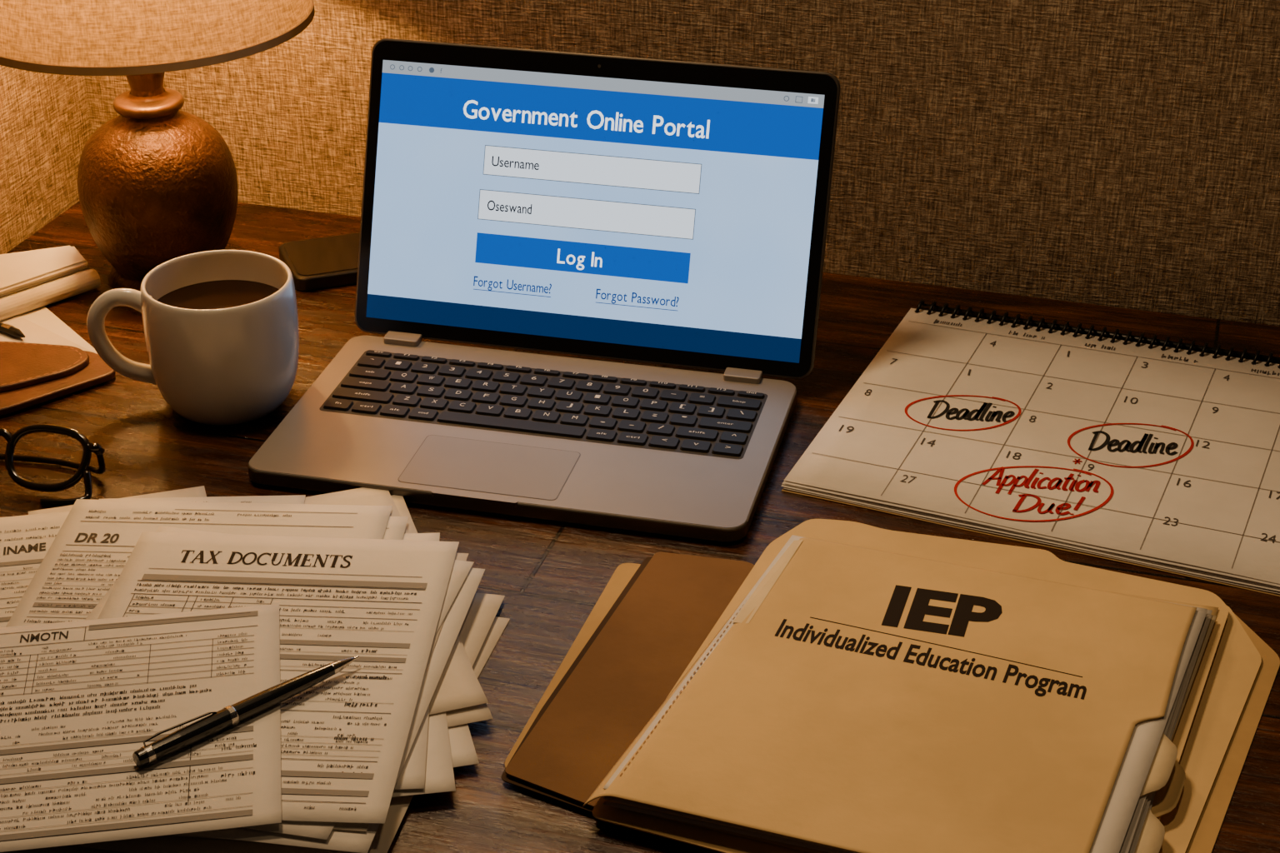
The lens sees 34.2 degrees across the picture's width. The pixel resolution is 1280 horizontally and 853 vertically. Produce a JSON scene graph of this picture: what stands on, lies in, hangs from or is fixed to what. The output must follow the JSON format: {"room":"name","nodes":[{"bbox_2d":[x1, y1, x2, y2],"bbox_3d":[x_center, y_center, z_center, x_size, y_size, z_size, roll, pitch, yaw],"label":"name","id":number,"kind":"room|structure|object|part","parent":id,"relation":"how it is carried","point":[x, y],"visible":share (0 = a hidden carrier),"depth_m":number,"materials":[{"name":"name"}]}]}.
{"room":"home office","nodes":[
{"label":"home office","id":0,"kind":"room"},
{"bbox_2d":[0,65,91,254],"bbox_3d":[-0.870,-0.111,0.581,0.120,2.500,2.400,8,30,14],"label":"wall","id":1,"kind":"structure","parent":0,"point":[45,124],"depth_m":1.72,"materials":[{"name":"fabric"}]},
{"bbox_2d":[84,0,1279,326],"bbox_3d":[0.734,-0.511,1.318,2.720,2.500,0.120,8,30,14],"label":"wall","id":2,"kind":"structure","parent":0,"point":[1117,153],"depth_m":1.57,"materials":[{"name":"fabric"}]},
{"bbox_3d":[0.393,1.159,0.916,2.720,0.050,2.520,8,30,14],"label":"floor","id":3,"kind":"structure","parent":0,"visible":0},
{"bbox_2d":[0,200,1279,852],"bbox_3d":[0.165,0.437,1.406,1.597,0.750,0.917,8,30,14],"label":"desk","id":4,"kind":"object","parent":3,"relation":"on","point":[551,576],"visible":0.02,"depth_m":1.33,"materials":[{"name":"brown wood"}]},
{"bbox_2d":[0,245,89,299],"bbox_3d":[-0.497,-0.112,1.611,0.140,0.019,0.070,-25,37,-38],"label":"notepad","id":5,"kind":"object","parent":4,"relation":"on","point":[20,272],"visible":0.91,"depth_m":1.61,"materials":[{"name":"paper"}]},
{"bbox_2d":[0,306,97,354],"bbox_3d":[-0.478,-0.047,1.510,0.158,0.001,0.118,-22,36,-35],"label":"loose paper","id":6,"kind":"object","parent":4,"relation":"on","point":[40,325],"visible":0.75,"depth_m":1.55,"materials":[{"name":"white paper"}]},
{"bbox_2d":[0,321,24,337],"bbox_3d":[-0.496,-0.081,1.564,0.106,0.007,0.008,19,34,31],"label":"pen","id":7,"kind":"object","parent":6,"relation":"on","point":[6,328],"visible":1,"depth_m":1.54,"materials":[{"name":"black plastic"}]},
{"bbox_2d":[0,341,115,415],"bbox_3d":[-0.466,-0.035,1.474,0.182,0.011,0.111,-10,30,-17],"label":"case","id":8,"kind":"object","parent":6,"relation":"on","point":[32,374],"visible":0.95,"depth_m":1.47,"materials":[{"name":"brown leather"}]},
{"bbox_2d":[0,268,100,320],"bbox_3d":[-0.473,-0.092,1.578,0.016,0.016,0.142,25,37,38],"label":"rolled paper","id":9,"kind":"object","parent":4,"relation":"on","point":[19,303],"visible":1,"depth_m":1.59,"materials":[{"name":"beige paper"}]},
{"bbox_2d":[0,424,105,506],"bbox_3d":[-0.414,0.018,1.352,0.134,0.036,0.055,6,29,11],"label":"eyeglasses","id":10,"kind":"object","parent":4,"relation":"on","point":[39,457],"visible":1,"depth_m":1.35,"materials":[{"name":"black plastic"}]},
{"bbox_2d":[0,0,314,291],"bbox_3d":[-0.372,-0.292,1.552,0.259,0.394,0.259,0,28,0],"label":"table lamp","id":11,"kind":"object","parent":4,"relation":"on","point":[157,182],"visible":0.91,"depth_m":1.55,"materials":[{"name":"brown ceramic"}]},
{"bbox_3d":[-0.372,-0.383,1.502,0.257,0.180,0.257,0,29,0],"label":"lamp shade","id":12,"kind":"part","parent":11,"relation":"part of","materials":[{"name":"white fabric"}]},
{"bbox_3d":[-0.372,-0.384,1.502,0.259,0.185,0.259,0,29,0],"label":"shade trim","id":13,"kind":"part","parent":11,"relation":"part of","materials":[{"name":"beige fabric"}]},
{"bbox_2d":[86,250,299,425],"bbox_3d":[-0.298,-0.061,1.440,0.130,0.094,0.104,14,32,24],"label":"coffee mug","id":14,"kind":"object","parent":4,"relation":"on","point":[221,327],"visible":1,"depth_m":1.41,"materials":[{"name":"ceramic"}]},
{"bbox_2d":[0,485,509,852],"bbox_3d":[-0.309,0.127,1.168,0.474,0.022,0.407,0,28,0],"label":"documents","id":15,"kind":"object","parent":4,"relation":"on","point":[124,622],"visible":0.98,"depth_m":1.14,"materials":[{"name":"paper"}]},
{"bbox_2d":[0,525,59,621],"bbox_3d":[-0.393,0.089,1.242,0.109,0.001,0.104,-5,29,-9],"label":"print","id":16,"kind":"object","parent":15,"relation":"on","point":[29,555],"depth_m":1.24,"materials":[{"name":"grey paper"}]},
{"bbox_2d":[0,610,258,840],"bbox_3d":[-0.291,0.155,1.095,0.178,0.001,0.185,-4,29,-8],"label":"print","id":17,"kind":"object","parent":15,"relation":"on","point":[82,692],"depth_m":1.09,"materials":[{"name":"black"}]},
{"bbox_2d":[24,509,353,623],"bbox_3d":[-0.264,0.085,1.241,0.177,0.001,0.138,0,29,0],"label":"print","id":18,"kind":"object","parent":15,"relation":"on","point":[92,566],"depth_m":1.24,"materials":[{"name":"grey paper"}]},
{"bbox_2d":[132,655,359,766],"bbox_3d":[-0.205,0.146,1.099,0.138,0.014,0.011,-24,37,-37],"label":"ballpoint pen","id":19,"kind":"object","parent":15,"relation":"on","point":[231,716],"visible":1,"depth_m":1.09,"materials":[{"name":"black paint"}]},
{"bbox_2d":[122,550,427,810],"bbox_3d":[-0.215,0.132,1.142,0.170,0.001,0.238,2,29,3],"label":"print","id":20,"kind":"object","parent":15,"relation":"on","point":[204,632],"depth_m":1.14,"materials":[{"name":"black"}]},
{"bbox_2d":[278,232,359,291],"bbox_3d":[-0.208,-0.138,1.665,0.150,0.013,0.076,-10,30,-17],"label":"smartphone","id":21,"kind":"object","parent":4,"relation":"on","point":[327,262],"visible":0.41,"depth_m":1.64,"materials":[{"name":"black plastic"}]},
{"bbox_3d":[-0.208,-0.143,1.663,0.142,0.001,0.068,-10,30,-17],"label":"glass","id":22,"kind":"part","parent":21,"relation":"part of","materials":[{"name":"black glass"}]},
{"bbox_2d":[247,38,840,542],"bbox_3d":[-0.060,-0.102,1.391,0.339,0.212,0.288,7,29,12],"label":"laptop","id":23,"kind":"object","parent":4,"relation":"on","point":[671,212],"visible":1,"depth_m":1.46,"materials":[{"name":"metal"}]},
{"bbox_2d":[505,563,1279,852],"bbox_3d":[0.144,0.153,1.141,0.388,0.003,0.324,9,30,16],"label":"manila folder","id":24,"kind":"object","parent":4,"relation":"on","point":[1244,668],"visible":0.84,"depth_m":1.13,"materials":[{"name":"beige cardboard"}]},
{"bbox_2d":[500,552,754,813],"bbox_3d":[0.058,0.145,1.147,0.203,0.004,0.249,9,30,15],"label":"folder","id":25,"kind":"object","parent":24,"relation":"on","point":[640,650],"visible":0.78,"depth_m":1.16,"materials":[{"name":"brown cardboard"}]},
{"bbox_2d":[582,519,1228,852],"bbox_3d":[0.163,0.139,1.134,0.275,0.017,0.338,11,30,20],"label":"folder","id":26,"kind":"object","parent":25,"relation":"on","point":[864,688],"visible":1,"depth_m":1.10,"materials":[{"name":"cardboard"}]},
{"bbox_2d":[620,585,1086,775],"bbox_3d":[0.114,0.134,1.129,0.250,0.003,0.177,0,29,0],"label":"print","id":27,"kind":"object","parent":26,"relation":"on","point":[789,680],"depth_m":1.12,"materials":[{"name":"black"}]},
{"bbox_2d":[780,299,1279,596],"bbox_3d":[0.341,0.005,1.403,0.407,0.014,0.318,12,31,20],"label":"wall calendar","id":28,"kind":"object","parent":4,"relation":"on","point":[1153,453],"visible":1,"depth_m":1.39,"materials":[{"name":"paper"}]}
]}

